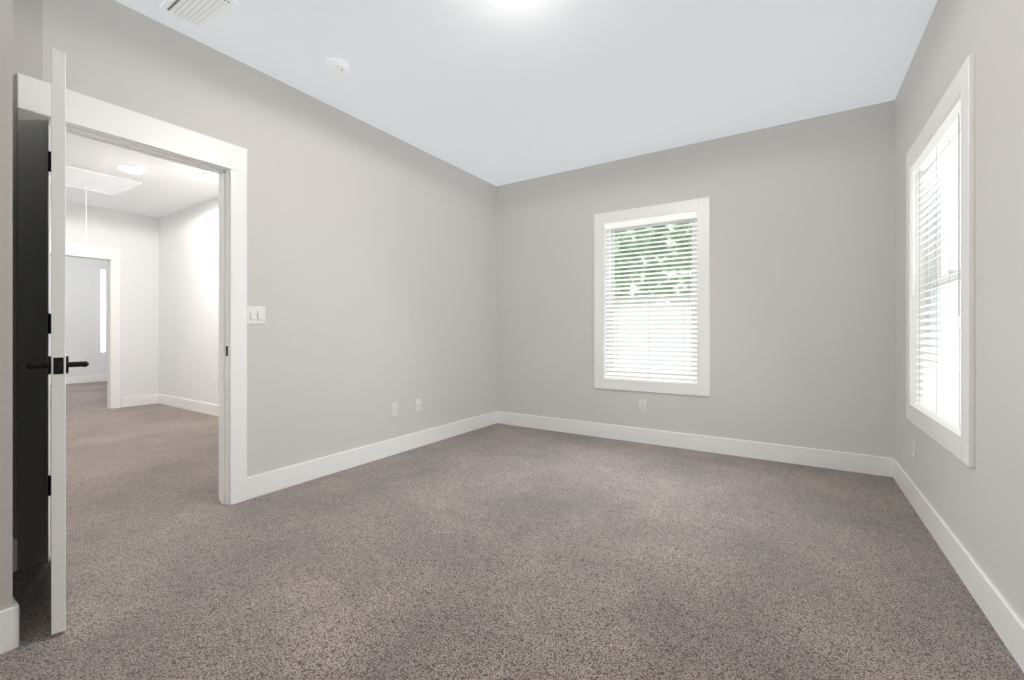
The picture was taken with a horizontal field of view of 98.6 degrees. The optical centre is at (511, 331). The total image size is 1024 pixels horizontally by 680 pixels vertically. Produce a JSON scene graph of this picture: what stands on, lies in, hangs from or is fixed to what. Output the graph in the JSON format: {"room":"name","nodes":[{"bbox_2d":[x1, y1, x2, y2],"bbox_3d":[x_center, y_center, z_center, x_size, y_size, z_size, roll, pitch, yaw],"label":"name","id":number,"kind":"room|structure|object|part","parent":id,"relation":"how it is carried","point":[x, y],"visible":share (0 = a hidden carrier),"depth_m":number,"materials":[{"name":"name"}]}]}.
{"room":"empty bedroom","nodes":[
{"label":"empty bedroom","id":0,"kind":"room"},
{"bbox_2d":[0,0,12,610],"bbox_3d":[-2.182,-0.312,1.336,0.709,2.743,0.785,0,0,33],"label":"wall","id":1,"kind":"structure","parent":0,"point":[6,304],"depth_m":1.46,"materials":[{"name":"paint"}]},
{"bbox_2d":[0,599,19,654],"bbox_3d":[-1.866,0.989,1.158,0.014,0.140,0.769,0,0,33],"label":"baseboard","id":2,"kind":"structure","parent":1,"relation":"attached to","point":[9,617],"depth_m":1.46,"materials":[{"name":"white wood"}]},
{"bbox_2d":[50,255,106,377],"bbox_3d":[-9.475,-0.312,8.324,0.120,2.743,4.886,0,0,33],"label":"wall","id":3,"kind":"structure","parent":0,"point":[83,308],"depth_m":9.12,"materials":[{"name":"paint"}]},
{"bbox_2d":[50,375,106,384],"bbox_3d":[-9.418,0.989,8.288,0.014,0.140,4.646,0,0,33],"label":"baseboard","id":4,"kind":"structure","parent":3,"relation":"attached to","point":[93,378],"depth_m":9.15,"materials":[{"name":"white wood"}]},
{"bbox_2d":[50,198,158,407],"bbox_3d":[-6.109,-0.312,5.239,0.120,2.743,3.100,0,0,33],"label":"wall","id":5,"kind":"structure","parent":0,"point":[133,238],"depth_m":6.26,"materials":[{"name":"paint"}]},
{"bbox_2d":[50,241,119,408],"bbox_3d":[-5.776,-0.043,5.738,0.140,2.205,1.000,0,0,33],"label":"door frame","id":6,"kind":"structure","parent":5,"relation":"attached to","point":[111,256],"depth_m":6.06,"materials":[{"name":"white wood"}]},
{"bbox_2d":[122,394,156,406],"bbox_3d":[-5.341,0.989,6.308,0.014,0.140,0.390,0,0,33],"label":"baseboard","id":7,"kind":"structure","parent":5,"relation":"attached to","point":[144,399],"depth_m":6.31,"materials":[{"name":"white wood"}]},
{"bbox_2d":[159,197,218,404],"bbox_3d":[-3.186,-0.312,5.272,5.000,2.743,0.120,0,0,33],"label":"wall","id":8,"kind":"structure","parent":0,"point":[189,303],"depth_m":5.94,"materials":[{"name":"paint"}]},
{"bbox_2d":[157,394,218,416],"bbox_3d":[-3.172,0.989,5.184,4.880,0.140,0.014,0,0,33],"label":"baseboard","id":9,"kind":"structure","parent":8,"relation":"attached to","point":[198,406],"depth_m":5.93,"materials":[{"name":"white wood"}]},
{"bbox_2d":[13,0,496,538],"bbox_3d":[-1.486,-0.312,3.183,0.120,2.743,4.886,0,0,33],"label":"wall","id":10,"kind":"structure","parent":0,"point":[371,268],"depth_m":3.22,"materials":[{"name":"paint"}]},
{"bbox_2d":[25,48,88,634],"bbox_3d":[-1.851,0.034,1.794,0.781,2.026,0.158,0,0,44],"label":"door","id":11,"kind":"structure","parent":10,"relation":"in","point":[58,364],"depth_m":1.53,"materials":[{"name":"white wood"}]},
{"bbox_2d":[17,73,246,570],"bbox_3d":[-1.991,-0.043,2.399,0.160,2.205,0.970,0,0,33],"label":"door frame","id":12,"kind":"structure","parent":10,"relation":"attached to","point":[34,107],"depth_m":2.08,"materials":[{"name":"white wood"}]},
{"bbox_2d":[247,306,264,323],"bbox_3d":[-1.638,-0.106,2.823,0.014,0.115,0.116,0,0,33],"label":"light switch","id":13,"kind":"object","parent":10,"relation":"attached to","point":[255,314],"visible":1,"depth_m":2.82,"materials":[{"name":"white plastic"}]},
{"bbox_2d":[247,411,495,499],"bbox_3d":[-0.929,0.989,3.924,0.014,0.140,2.745,0,0,33],"label":"baseboard","id":14,"kind":"structure","parent":10,"relation":"attached to","point":[261,484],"depth_m":3.43,"materials":[{"name":"white wood"}]},
{"bbox_2d":[391,403,397,416],"bbox_3d":[-1.013,0.674,3.800,0.008,0.115,0.070,0,0,33],"label":"electrical outlet","id":15,"kind":"object","parent":10,"relation":"attached to","point":[394,409],"visible":1,"depth_m":3.79,"materials":[{"name":"white plastic"}]},
{"bbox_2d":[416,398,420,411],"bbox_3d":[-0.857,0.674,4.039,0.012,0.115,0.070,0,0,33],"label":"outlet","id":16,"kind":"object","parent":10,"relation":"attached to","point":[418,404],"visible":1,"depth_m":4.04,"materials":[{"name":"white plastic"}]},
{"bbox_2d":[50,0,937,217],"bbox_3d":[-3.983,-1.734,4.790,13.340,0.100,4.886,0,0,33],"label":"ceiling","id":17,"kind":"structure","parent":0,"point":[489,91],"depth_m":2.84,"materials":[{"name":"paint"}]},
{"bbox_2d":[50,165,141,242],"bbox_3d":[-4.710,-1.354,4.945,0.850,0.660,0.620,0,0,33],"label":"attic panel","id":18,"kind":"object","parent":17,"relation":"attached to","point":[82,179],"visible":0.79,"depth_m":4.96,"materials":[{"name":"white"}]},
{"bbox_2d":[118,163,143,173],"bbox_3d":[-3.894,-1.659,4.504,0.200,0.050,0.200,0,0,33],"label":"light","id":19,"kind":"object","parent":17,"relation":"attached to","point":[131,168],"visible":1,"depth_m":4.45,"materials":[{"name":"white glass"}]},
{"bbox_2d":[159,0,236,29],"bbox_3d":[-1.617,-1.675,2.268,0.380,0.017,0.205,0,0,33],"label":"ceiling vent","id":20,"kind":"object","parent":17,"relation":"in","point":[202,14],"visible":1,"depth_m":2.29,"materials":[{"name":"white metal"}]},
{"bbox_2d":[202,172,212,177],"bbox_3d":[-3.248,-1.664,4.694,0.100,0.040,0.100,0,0,33],"label":"light","id":21,"kind":"object","parent":17,"relation":"attached to","point":[207,175],"visible":1,"depth_m":4.67,"materials":[{"name":"white"}]},
{"bbox_2d":[326,58,348,74],"bbox_3d":[-1.097,-1.664,2.775,0.136,0.040,0.136,0,0,33],"label":"smoke detector","id":22,"kind":"object","parent":17,"relation":"attached to","point":[337,66],"visible":1,"depth_m":2.74,"materials":[{"name":"white plastic"}]},
{"bbox_2d":[490,0,539,9],"bbox_3d":[0.017,-1.654,2.118,0.300,0.061,0.300,0,0,33],"label":"light","id":23,"kind":"object","parent":17,"relation":"attached to","point":[515,4],"visible":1,"depth_m":2.20,"materials":[{"name":"white glass"}]},
{"bbox_2d":[0,381,1023,679],"bbox_3d":[-3.983,1.109,4.790,13.340,0.100,4.886,0,0,33],"label":"floor","id":24,"kind":"structure","parent":0,"point":[496,551],"depth_m":1.95,"materials":[{"name":"carpet"}]},
{"bbox_2d":[497,100,894,457],"bbox_3d":[1.334,-0.312,4.202,3.760,2.743,0.120,0,0,33],"label":"wall","id":25,"kind":"structure","parent":0,"point":[802,283],"depth_m":3.68,"materials":[{"name":"paint"}]},
{"bbox_2d":[639,399,645,411],"bbox_3d":[1.240,0.704,4.187,0.070,0.115,0.008,0,0,33],"label":"electrical outlet","id":26,"kind":"object","parent":25,"relation":"attached to","point":[642,405],"visible":1,"depth_m":4.18,"materials":[{"name":"white plastic"}]},
{"bbox_2d":[594,197,709,396],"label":"window","id":27,"kind":"structure","parent":25,"relation":"in","point":[701,207],"depth_m":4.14,"materials":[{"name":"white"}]},
{"bbox_2d":[605,211,696,382],"bbox_3d":[1.300,-0.308,4.178,0.862,1.542,0.070,0,0,33],"label":"window blind","id":28,"kind":"object","parent":27,"relation":"attached to","point":[658,219],"visible":0.88,"depth_m":4.16,"materials":[{"name":"white plastic"}]},
{"bbox_3d":[1.335,-0.306,4.233,0.870,1.546,0.068,0,0,33],"label":"window far sash","id":29,"kind":"part","parent":27,"relation":"part of","materials":[{"name":"white plastic"}]},
{"bbox_2d":[496,411,887,476],"bbox_3d":[1.281,0.989,4.157,3.480,0.140,0.014,0,0,33],"label":"baseboard","id":30,"kind":"structure","parent":25,"relation":"attached to","point":[844,461],"depth_m":3.84,"materials":[{"name":"white wood"}]},
{"bbox_2d":[895,0,1023,622],"bbox_3d":[1.575,-0.312,1.214,0.120,2.743,4.886,0,0,33],"label":"wall","id":31,"kind":"structure","parent":0,"point":[979,508],"depth_m":1.66,"materials":[{"name":"paint"}]},
{"bbox_2d":[912,437,915,457],"bbox_3d":[2.436,0.702,2.670,0.008,0.115,0.070,0,0,33],"label":"electrical outlet","id":32,"kind":"object","parent":31,"relation":"attached to","point":[913,446],"visible":0.98,"depth_m":2.66,"materials":[{"name":"white plastic"}]},
{"bbox_2d":[906,54,974,467],"bbox_3d":[2.232,-0.286,2.250,0.138,1.670,1.200,0,0,33],"label":"window","id":33,"kind":"structure","parent":31,"relation":"in","point":[958,444],"depth_m":2.11,"materials":[{"name":"white"}]},
{"bbox_2d":[913,98,960,430],"bbox_3d":[2.206,-0.288,2.267,0.070,1.462,0.988,0,0,33],"label":"window blind","id":34,"kind":"object","parent":33,"relation":"attached to","point":[940,392],"visible":0.81,"depth_m":2.27,"materials":[{"name":"white plastic"}]},
{"bbox_3d":[2.261,-0.286,2.231,0.068,1.466,0.996,0,0,33],"label":"window right sash","id":35,"kind":"part","parent":33,"relation":"part of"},
{"bbox_2d":[888,457,1023,672],"bbox_3d":[1.519,0.989,1.250,0.014,0.140,4.646,0,0,33],"label":"baseboard","id":36,"kind":"structure","parent":31,"relation":"attached to","point":[1004,619],"depth_m":1.79,"materials":[{"name":"white wood"}]},
{"label":"outside","id":37,"kind":"structure","parent":0,"visible":0},
{"bbox_2d":[101,269,105,351],"bbox_3d":[-8.712,-0.441,9.384,0.005,1.760,0.075,0,0,33],"label":"window","id":38,"kind":"structure","parent":37,"point":[103,310],"depth_m":9.39,"materials":[{"name":"glass"}]},
{"bbox_2d":[942,148,960,376],"bbox_3d":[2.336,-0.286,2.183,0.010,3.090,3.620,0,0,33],"label":"window","id":39,"kind":"structure","parent":37,"point":[946,257],"depth_m":2.61,"materials":[{"name":"glass"}]}
]}

